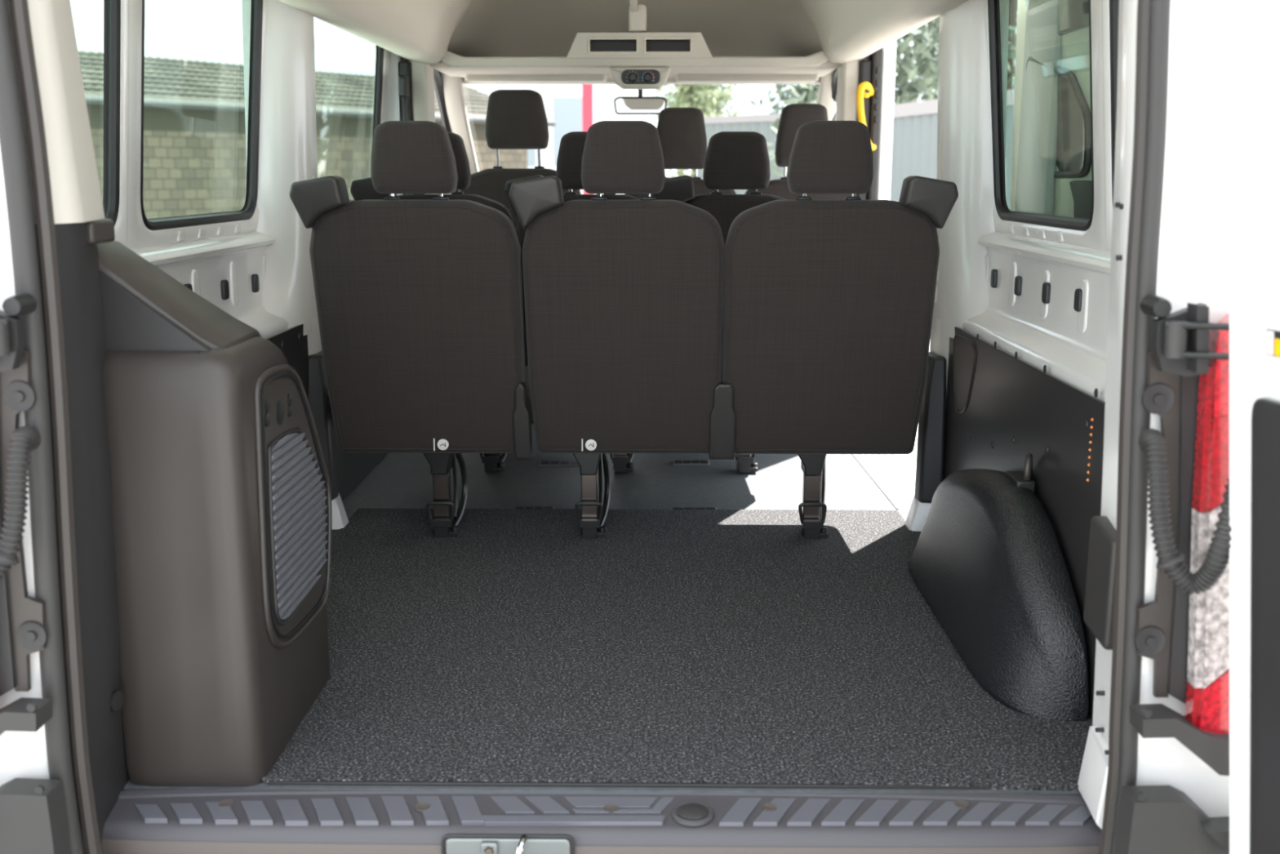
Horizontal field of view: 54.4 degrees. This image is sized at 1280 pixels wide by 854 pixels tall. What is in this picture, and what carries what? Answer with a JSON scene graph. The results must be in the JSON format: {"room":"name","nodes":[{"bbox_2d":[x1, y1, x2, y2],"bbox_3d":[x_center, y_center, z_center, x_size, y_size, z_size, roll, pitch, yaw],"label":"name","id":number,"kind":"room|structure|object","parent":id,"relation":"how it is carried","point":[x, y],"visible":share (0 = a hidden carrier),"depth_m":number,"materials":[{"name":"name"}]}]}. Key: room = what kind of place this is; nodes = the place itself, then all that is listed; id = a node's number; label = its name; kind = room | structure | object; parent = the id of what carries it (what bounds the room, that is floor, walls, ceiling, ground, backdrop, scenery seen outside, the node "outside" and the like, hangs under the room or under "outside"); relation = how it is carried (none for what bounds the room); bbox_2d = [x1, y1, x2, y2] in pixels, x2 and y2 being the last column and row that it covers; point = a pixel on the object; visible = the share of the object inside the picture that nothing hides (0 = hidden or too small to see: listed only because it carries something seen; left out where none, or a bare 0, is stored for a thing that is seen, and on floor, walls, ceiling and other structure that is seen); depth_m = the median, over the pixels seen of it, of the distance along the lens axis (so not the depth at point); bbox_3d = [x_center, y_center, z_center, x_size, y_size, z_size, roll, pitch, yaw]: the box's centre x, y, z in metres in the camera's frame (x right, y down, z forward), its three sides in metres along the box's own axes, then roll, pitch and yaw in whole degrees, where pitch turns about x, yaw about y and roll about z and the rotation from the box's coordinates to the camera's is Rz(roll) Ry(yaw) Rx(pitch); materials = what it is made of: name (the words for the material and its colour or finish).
{"room":"vehicle interior","nodes":[
{"label":"vehicle interior","id":0,"kind":"room"},
{"bbox_2d":[7,0,479,853],"bbox_3d":[-0.924,-0.406,4.109,0.315,2.050,4.790,0,12,1],"label":"wall","id":1,"kind":"structure","parent":0,"point":[257,269],"depth_m":2.49,"materials":[{"name":"white metal"}]},
{"bbox_2d":[0,151,49,786],"bbox_3d":[-0.963,0.118,1.797,0.322,2.150,0.165,10,15,39],"label":"panel","id":2,"kind":"object","parent":1,"relation":"attached to","point":[23,754],"visible":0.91,"depth_m":1.78,"materials":[{"name":"white paint"}]},
{"bbox_2d":[0,440,16,696],"bbox_3d":[-0.913,0.155,1.759,0.063,0.498,0.016,0,12,1],"label":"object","id":3,"kind":"object","parent":2,"relation":"attached to","point":[7,669],"visible":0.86,"depth_m":1.78,"materials":[{"name":"grey plastic"}]},
{"bbox_2d":[0,425,41,579],"bbox_3d":[-0.872,0.110,1.693,0.074,0.214,0.166,7,14,32],"label":"hose","id":4,"kind":"object","parent":2,"relation":"attached to","point":[24,439],"visible":1,"depth_m":1.68,"materials":[{"name":"grey rubber"}]},
{"bbox_2d":[0,350,48,691],"bbox_3d":[-0.869,0.140,1.756,0.073,0.498,0.017,0,12,1],"label":"bracket","id":5,"kind":"object","parent":2,"relation":"attached to","point":[17,394],"visible":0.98,"depth_m":1.77,"materials":[{"name":"grey plastic"}]},
{"bbox_2d":[0,697,53,734],"bbox_3d":[-0.958,0.433,1.779,0.225,0.107,0.052,0,12,1],"label":"bracket","id":6,"kind":"object","parent":2,"relation":"attached to","point":[24,713],"visible":1,"depth_m":1.75,"materials":[{"name":"grey plastic"}]},
{"bbox_2d":[0,777,71,853],"bbox_3d":[-1.009,0.724,1.835,0.323,0.437,0.080,0,12,1],"label":"bracket","id":7,"kind":"object","parent":2,"relation":"attached to","point":[33,815],"visible":1,"depth_m":1.80,"materials":[{"name":"grey plastic"}]},
{"bbox_2d":[102,0,120,225],"bbox_3d":[-1.031,-0.642,2.174,0.087,0.637,0.535,0,12,1],"label":"window","id":8,"kind":"structure","parent":1,"relation":"in","point":[112,8],"depth_m":2.43,"materials":[{"name":"black rubber"}]},
{"bbox_2d":[140,0,262,230],"bbox_3d":[-1.022,-0.792,2.909,0.087,0.637,0.785,0,12,1],"label":"window","id":9,"kind":"structure","parent":1,"relation":"in","point":[247,211],"depth_m":3.24,"materials":[{"name":"black rubber"}]},
{"bbox_2d":[264,324,386,500],"bbox_3d":[-0.925,-0.042,3.709,0.011,0.588,2.540,0,12,1],"label":"board","id":10,"kind":"object","parent":1,"relation":"attached to","point":[353,467],"visible":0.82,"depth_m":3.81,"materials":[{"name":"grey plastic"}]},
{"bbox_2d":[349,45,383,201],"bbox_3d":[-1.005,-1.054,4.187,0.087,0.637,1.105,0,12,1],"label":"window","id":11,"kind":"structure","parent":1,"relation":"in","point":[380,51],"depth_m":4.68,"materials":[{"name":"black rubber"}]},
{"bbox_2d":[398,75,409,120],"bbox_3d":[-0.897,-0.688,4.840,0.030,1.310,0.100,0,12,1],"label":"belt","id":12,"kind":"object","parent":1,"relation":"hanging from","point":[403,81],"visible":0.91,"depth_m":4.70,"materials":[{"name":"grey plastic"}]},
{"bbox_2d":[0,0,1170,853],"bbox_3d":[-0.083,-0.135,1.724,1.637,1.870,0.046,0,12,1],"label":"seal","id":13,"kind":"object","parent":1,"relation":"attached to","point":[1153,22],"visible":0.88,"depth_m":1.74,"materials":[{"name":"grey rubber"}]},
{"bbox_3d":[0.005,-1.327,6.068,1.780,0.690,0.980,0,12,1],"label":"window","id":14,"kind":"structure","parent":1,"relation":"in","visible":0},
{"bbox_2d":[613,89,666,115],"bbox_3d":[0.002,-1.507,5.669,0.243,0.166,0.049,0,12,1],"label":"mirror","id":15,"kind":"object","parent":14,"relation":"attached to","point":[640,104],"visible":0.9,"depth_m":5.67,"materials":[{"name":"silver metal"}]},
{"bbox_2d":[124,423,1081,795],"bbox_3d":[-0.030,0.312,3.609,1.880,0.064,3.155,0,12,1],"label":"floor","id":16,"kind":"structure","parent":0,"point":[853,482],"depth_m":4.05,"materials":[{"name":"plastic"}]},
{"bbox_2d":[97,240,332,786],"bbox_3d":[-0.799,0.111,2.193,0.377,0.902,0.547,0,12,1],"label":"storage unit","id":17,"kind":"object","parent":16,"relation":"on","point":[221,492],"visible":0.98,"depth_m":2.02,"materials":[{"name":"grey plastic"}]},
{"bbox_2d":[350,131,515,471],"bbox_3d":[-0.617,-0.394,4.112,0.481,1.110,0.722,0,12,1],"label":"seat","id":18,"kind":"object","parent":16,"relation":"on","point":[361,188],"visible":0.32,"depth_m":3.72,"materials":[{"name":"fabric"}]},
{"bbox_2d":[538,461,579,466],"bbox_3d":[-0.280,0.128,4.352,0.145,0.008,0.060,0,12,1],"label":"floor vent","id":19,"kind":"object","parent":16,"relation":"in","point":[541,463],"visible":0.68,"depth_m":4.33,"materials":[{"name":"grey plastic"}]},
{"bbox_2d":[504,131,640,471],"bbox_3d":[-0.157,-0.393,4.106,0.481,1.110,0.722,0,12,1],"label":"seat","id":20,"kind":"object","parent":16,"relation":"on","point":[569,161],"visible":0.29,"depth_m":3.70,"materials":[{"name":"fabric"}]},
{"bbox_2d":[101,780,1102,853],"bbox_3d":[-0.053,0.690,2.027,1.616,0.176,0.133,0,12,1],"label":"sill","id":21,"kind":"structure","parent":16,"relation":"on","point":[201,820],"depth_m":1.99,"materials":[{"name":"grey plastic"}]},
{"bbox_2d":[440,833,574,853],"bbox_3d":[-0.207,0.689,1.944,0.209,0.106,0.038,0,12,1],"label":"door latch plate","id":22,"kind":"object","parent":21,"relation":"attached to","point":[455,843],"visible":1,"depth_m":1.95,"materials":[{"name":"silver metal"}]},
{"bbox_2d":[262,508,1093,791],"bbox_3d":[-0.049,0.423,2.903,1.800,0.009,1.713,0,12,1],"label":"carpet","id":23,"kind":"object","parent":16,"relation":"on","point":[669,646],"visible":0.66,"depth_m":2.57,"materials":[{"name":"grey carpet"}]},
{"bbox_2d":[289,120,533,537],"bbox_3d":[-0.551,-0.238,3.347,0.543,1.110,0.722,0,12,1],"label":"seat","id":24,"kind":"object","parent":23,"relation":"on","point":[420,303],"visible":0.99,"depth_m":3.07,"materials":[{"name":"fabric"}]},
{"bbox_2d":[525,366,533,419],"bbox_3d":[-0.545,-0.074,3.519,0.490,0.149,0.450,0,12,1],"label":"seat cushion","id":25,"kind":"object","parent":24,"relation":"on","point":[529,402],"depth_m":3.44,"materials":[{"name":"fabric"}]},
{"bbox_2d":[513,506,555,508],"bbox_3d":[-0.321,0.250,3.753,0.125,0.008,0.060,0,12,1],"label":"floor vent","id":26,"kind":"object","parent":23,"relation":"on","point":[513,507],"visible":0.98,"depth_m":3.77,"materials":[{"name":"grey plastic"}]},
{"bbox_2d":[508,120,736,537],"bbox_3d":[-0.029,-0.237,3.340,0.552,1.110,0.722,0,12,1],"label":"seat","id":27,"kind":"object","parent":23,"relation":"on","point":[624,299],"visible":1,"depth_m":3.06,"materials":[{"name":"fabric"}]},
{"bbox_2d":[671,507,717,509],"bbox_3d":[0.164,0.252,3.744,0.140,0.008,0.060,0,12,1],"label":"floor vent","id":28,"kind":"object","parent":23,"relation":"on","point":[671,508],"visible":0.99,"depth_m":3.76,"materials":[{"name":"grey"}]},
{"bbox_2d":[721,120,958,538],"bbox_3d":[0.480,-0.235,3.334,0.541,1.110,0.722,0,12,1],"label":"seat","id":29,"kind":"object","parent":23,"relation":"on","point":[828,304],"visible":0.95,"depth_m":3.05,"materials":[{"name":"fabric"}]},
{"bbox_2d":[908,468,1088,720],"bbox_3d":[0.749,0.274,2.733,0.167,0.364,0.964,0,12,1],"label":"wheel arch cover","id":30,"kind":"object","parent":23,"relation":"on","point":[987,559],"visible":1,"depth_m":2.46,"materials":[{"name":"black plastic"}]},
{"bbox_2d":[672,460,710,465],"bbox_3d":[0.179,0.125,4.364,0.129,0.008,0.060,0,12,1],"label":"floor vent","id":31,"kind":"object","parent":16,"relation":"in","point":[674,462],"visible":1,"depth_m":4.34,"materials":[{"name":"grey plastic"}]},
{"bbox_2d":[653,131,786,472],"bbox_3d":[0.282,-0.392,4.100,0.481,1.110,0.722,0,12,1],"label":"seat","id":32,"kind":"object","parent":16,"relation":"on","point":[734,160],"visible":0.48,"depth_m":3.69,"materials":[{"name":"fabric"}]},
{"bbox_2d":[277,0,968,84],"bbox_3d":[-0.036,-1.383,3.561,2.000,0.515,4.170,0,12,1],"label":"ceiling","id":33,"kind":"structure","parent":0,"point":[421,31],"depth_m":5.11,"materials":[{"name":"beige fabric"}]},
{"bbox_2d":[430,32,840,89],"bbox_3d":[-0.016,-1.511,5.173,1.653,0.249,0.860,0,12,1],"label":"shelf","id":34,"kind":"object","parent":33,"relation":"attached to","point":[633,60],"visible":0.8,"depth_m":4.80,"materials":[{"name":"beige plastic"}]},
{"bbox_2d":[464,74,606,83],"bbox_3d":[-0.442,-1.498,5.301,0.596,0.058,0.144,0,12,1],"label":"sun visor","id":35,"kind":"object","parent":34,"relation":"attached to","point":[472,78],"visible":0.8,"depth_m":5.24,"materials":[{"name":"beige"}]},
{"bbox_2d":[430,62,840,78],"bbox_3d":[-0.015,-1.488,5.224,1.600,0.015,0.770,0,12,1],"label":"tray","id":36,"kind":"object","parent":34,"relation":"on","point":[824,68],"depth_m":5.04,"materials":[{"name":"plastic"}]},
{"bbox_2d":[675,74,818,83],"bbox_3d":[0.454,-1.496,5.292,0.598,0.058,0.140,0,12,1],"label":"sun visor","id":37,"kind":"object","parent":34,"relation":"attached to","point":[681,78],"visible":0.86,"depth_m":5.23,"materials":[{"name":"beige"}]},
{"bbox_2d":[817,0,1137,829],"bbox_3d":[0.842,-0.401,4.087,0.352,2.050,4.790,0,12,1],"label":"wall","id":38,"kind":"structure","parent":0,"point":[1053,297],"depth_m":3.05,"materials":[{"name":"white metal"}]},
{"bbox_2d":[856,81,876,151],"bbox_3d":[0.863,-1.183,4.745,0.052,0.257,0.092,10,15,39],"label":"handle","id":39,"kind":"object","parent":38,"relation":"attached to","point":[864,90],"visible":0.66,"depth_m":4.71,"materials":[{"name":"yellow plastic"}]},
{"bbox_2d":[943,326,1105,718],"bbox_3d":[0.845,0.129,2.804,0.013,0.601,1.494,0,12,1],"label":"side trim panel","id":40,"kind":"object","parent":38,"relation":"attached to","point":[1002,408],"visible":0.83,"depth_m":2.64,"materials":[{"name":"grey plastic"}]},
{"bbox_2d":[1023,453,1032,480],"bbox_3d":[0.822,0.089,2.636,0.015,0.068,0.061,4,12,20],"label":"ring","id":41,"kind":"object","parent":40,"relation":"attached to","point":[1028,470],"visible":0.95,"depth_m":2.61,"materials":[{"name":"grey plastic"}]},
{"bbox_2d":[1083,515,1115,649],"bbox_3d":[0.721,0.240,1.925,0.028,0.187,0.105,0,12,1],"label":"cover","id":42,"kind":"object","parent":38,"relation":"attached to","point":[1099,606],"visible":0.8,"depth_m":1.91,"materials":[{"name":"grey plastic"}]},
{"bbox_2d":[1109,0,1119,204],"bbox_3d":[0.919,-0.637,2.149,0.087,0.637,0.535,0,12,1],"label":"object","id":43,"kind":"structure","parent":38,"relation":"in","point":[1113,4],"depth_m":2.39,"materials":[{"name":"black rubber"}]},
{"bbox_2d":[1136,0,1229,817],"bbox_3d":[0.831,0.128,1.744,0.334,2.150,0.186,-3,12,-16],"label":"panel","id":44,"kind":"object","parent":38,"relation":"attached to","point":[1192,295],"visible":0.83,"depth_m":1.66,"materials":[{"name":"white paint"}]},
{"bbox_2d":[1133,351,1179,697],"bbox_3d":[0.721,0.144,1.736,0.073,0.498,0.017,0,12,1],"label":"bracket","id":45,"kind":"object","parent":44,"relation":"attached to","point":[1161,397],"visible":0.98,"depth_m":1.74,"materials":[{"name":"grey plastic"}]},
{"bbox_2d":[1115,785,1229,853],"bbox_3d":[0.860,0.729,1.812,0.323,0.437,0.080,0,12,1],"label":"bumper cover","id":46,"kind":"object","parent":44,"relation":"attached to","point":[1152,819],"visible":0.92,"depth_m":1.77,"materials":[{"name":"grey plastic"}]},
{"bbox_2d":[1129,703,1229,775],"bbox_3d":[0.808,0.438,1.757,0.225,0.107,0.052,0,12,1],"label":"door check arm","id":47,"kind":"object","parent":44,"relation":"attached to","point":[1149,720],"visible":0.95,"depth_m":1.73,"materials":[{"name":"grey plastic"}]},
{"bbox_2d":[1167,374,1199,703],"bbox_3d":[0.764,0.160,1.737,0.063,0.498,0.016,0,12,1],"label":"seal","id":48,"kind":"object","parent":44,"relation":"attached to","point":[1177,681],"visible":0.45,"depth_m":1.73,"materials":[{"name":"grey plastic"}]},
{"bbox_2d":[1138,428,1231,594],"bbox_3d":[0.722,0.114,1.672,0.074,0.214,0.166,-7,13,-31],"label":"hose","id":49,"kind":"object","parent":44,"relation":"attached to","point":[1152,442],"visible":0.97,"depth_m":1.66,"materials":[{"name":"grey rubber"}]},
{"bbox_2d":[1184,313,1229,733],"bbox_3d":[0.833,0.139,1.705,0.159,0.600,0.030,0,12,1],"label":"tail lamp","id":50,"kind":"object","parent":44,"relation":"attached to","point":[1207,692],"visible":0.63,"depth_m":1.71,"materials":[{"name":"red plastic"}]},
{"bbox_2d":[1229,0,1279,853],"bbox_3d":[0.882,0.195,1.169,0.296,2.250,0.977,-2,12,-10],"label":"door","id":51,"kind":"structure","parent":44,"relation":"attached to","point":[1254,24],"depth_m":1.53,"materials":[{"name":"white paint"}]},
{"bbox_2d":[987,0,1093,231],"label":"window","id":52,"kind":"structure","parent":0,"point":[1051,170],"depth_m":3.21,"materials":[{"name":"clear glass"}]},
{"bbox_3d":[-0.011,-0.142,5.840,1.600,0.060,1.400,0,12,1],"label":"floor","id":53,"kind":"structure","parent":0,"visible":0},
{"bbox_2d":[459,89,581,228],"bbox_3d":[-0.450,-0.837,4.957,0.470,0.935,0.745,0,12,1],"label":"seat","id":54,"kind":"object","parent":53,"relation":"on","point":[516,119],"visible":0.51,"depth_m":4.56,"materials":[{"name":"fabric"}]},
{"bbox_2d":[626,107,736,199],"bbox_3d":[0.155,-0.796,4.962,0.450,0.892,0.735,0,12,1],"label":"passenger seat","id":55,"kind":"object","parent":53,"relation":"on","point":[682,131],"visible":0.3,"depth_m":4.56,"materials":[{"name":"fabric"}]},
{"bbox_2d":[745,103,851,199],"bbox_3d":[0.605,-0.801,4.954,0.440,0.905,0.738,0,12,1],"label":"passenger seat","id":56,"kind":"object","parent":53,"relation":"on","point":[793,116],"visible":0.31,"depth_m":4.56,"materials":[{"name":"fabric"}]},
{"label":"outside","id":57,"kind":"structure","parent":0,"visible":0},
{"bbox_2d":[894,339,930,479],"bbox_3d":[0.419,-6.035,38.571,120.000,0.180,102.000,0,12,1],"label":"ground","id":58,"kind":"structure","parent":57,"point":[908,460],"depth_m":7.62,"materials":[{"name":"white"}]},
{"bbox_2d":[78,49,555,218],"bbox_3d":[-12.171,-5.467,24.827,6.500,4.210,26.000,8,14,33],"label":"brick building","id":59,"kind":"structure","parent":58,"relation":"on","point":[195,153],"depth_m":25.42,"materials":[{"name":"grey brick"}]},
{"bbox_2d":[465,84,582,194],"bbox_3d":[-4.341,-11.559,44.624,5.300,8.220,8.050,0,12,1],"label":"building","id":60,"kind":"structure","parent":58,"relation":"on","point":[562,104],"depth_m":40.75,"materials":[{"name":"white"}]},
{"bbox_2d":[582,84,647,194],"bbox_3d":[-0.512,-6.159,25.441,1.311,5.320,0.300,0,12,1],"label":"sign post","id":61,"kind":"object","parent":58,"relation":"on","point":[597,100],"visible":0.17,"depth_m":25.23,"materials":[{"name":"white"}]},
{"bbox_2d":[650,84,756,177],"bbox_3d":[1.735,-10.024,39.918,3.948,7.370,4.053,0,12,1],"label":"tree","id":62,"kind":"object","parent":58,"relation":"on","point":[698,96],"visible":0.27,"depth_m":39.21,"materials":[{"name":"green plant"}]},
{"bbox_2d":[697,113,835,194],"bbox_3d":[3.547,-6.261,31.338,5.781,3.160,0.120,11,16,43],"label":"metal fence","id":63,"kind":"object","parent":58,"relation":"on","point":[762,124],"visible":0.2,"depth_m":31.83,"materials":[{"name":"grey metal"}]},
{"bbox_2d":[747,84,819,114],"bbox_3d":[5.428,-9.424,36.927,4.311,7.132,4.200,4,12,19],"label":"tree","id":64,"kind":"object","parent":58,"relation":"on","point":[782,97],"visible":0.06,"depth_m":36.56,"materials":[{"name":"green plant"}]},
{"bbox_2d":[751,16,939,177],"bbox_3d":[4.026,-7.232,21.035,4.368,9.199,4.332,5,13,23],"label":"tree","id":65,"kind":"object","parent":58,"relation":"on","point":[904,73],"visible":0.21,"depth_m":20.84,"materials":[{"name":"green plant"}]},
{"bbox_2d":[897,17,938,102],"bbox_3d":[9.674,-10.465,38.911,4.940,8.376,5.096,-10,15,-39],"label":"tree","id":66,"kind":"object","parent":58,"relation":"on","point":[934,23],"visible":0.03,"depth_m":38.17,"materials":[{"name":"green plant"}]},
{"bbox_2d":[890,88,1014,210],"bbox_3d":[4.639,-2.469,13.980,0.120,2.680,9.721,-2,12,-11],"label":"metal fence","id":67,"kind":"object","parent":58,"relation":"on","point":[915,124],"visible":0.06,"depth_m":17.34,"materials":[{"name":"grey metal"}]},
{"bbox_2d":[901,0,1017,102],"bbox_3d":[6.779,-7.997,23.209,4.185,9.861,4.905,9,15,37],"label":"tree","id":68,"kind":"object","parent":58,"relation":"on","point":[1013,4],"visible":0.03,"depth_m":23.27,"materials":[{"name":"green plant"}]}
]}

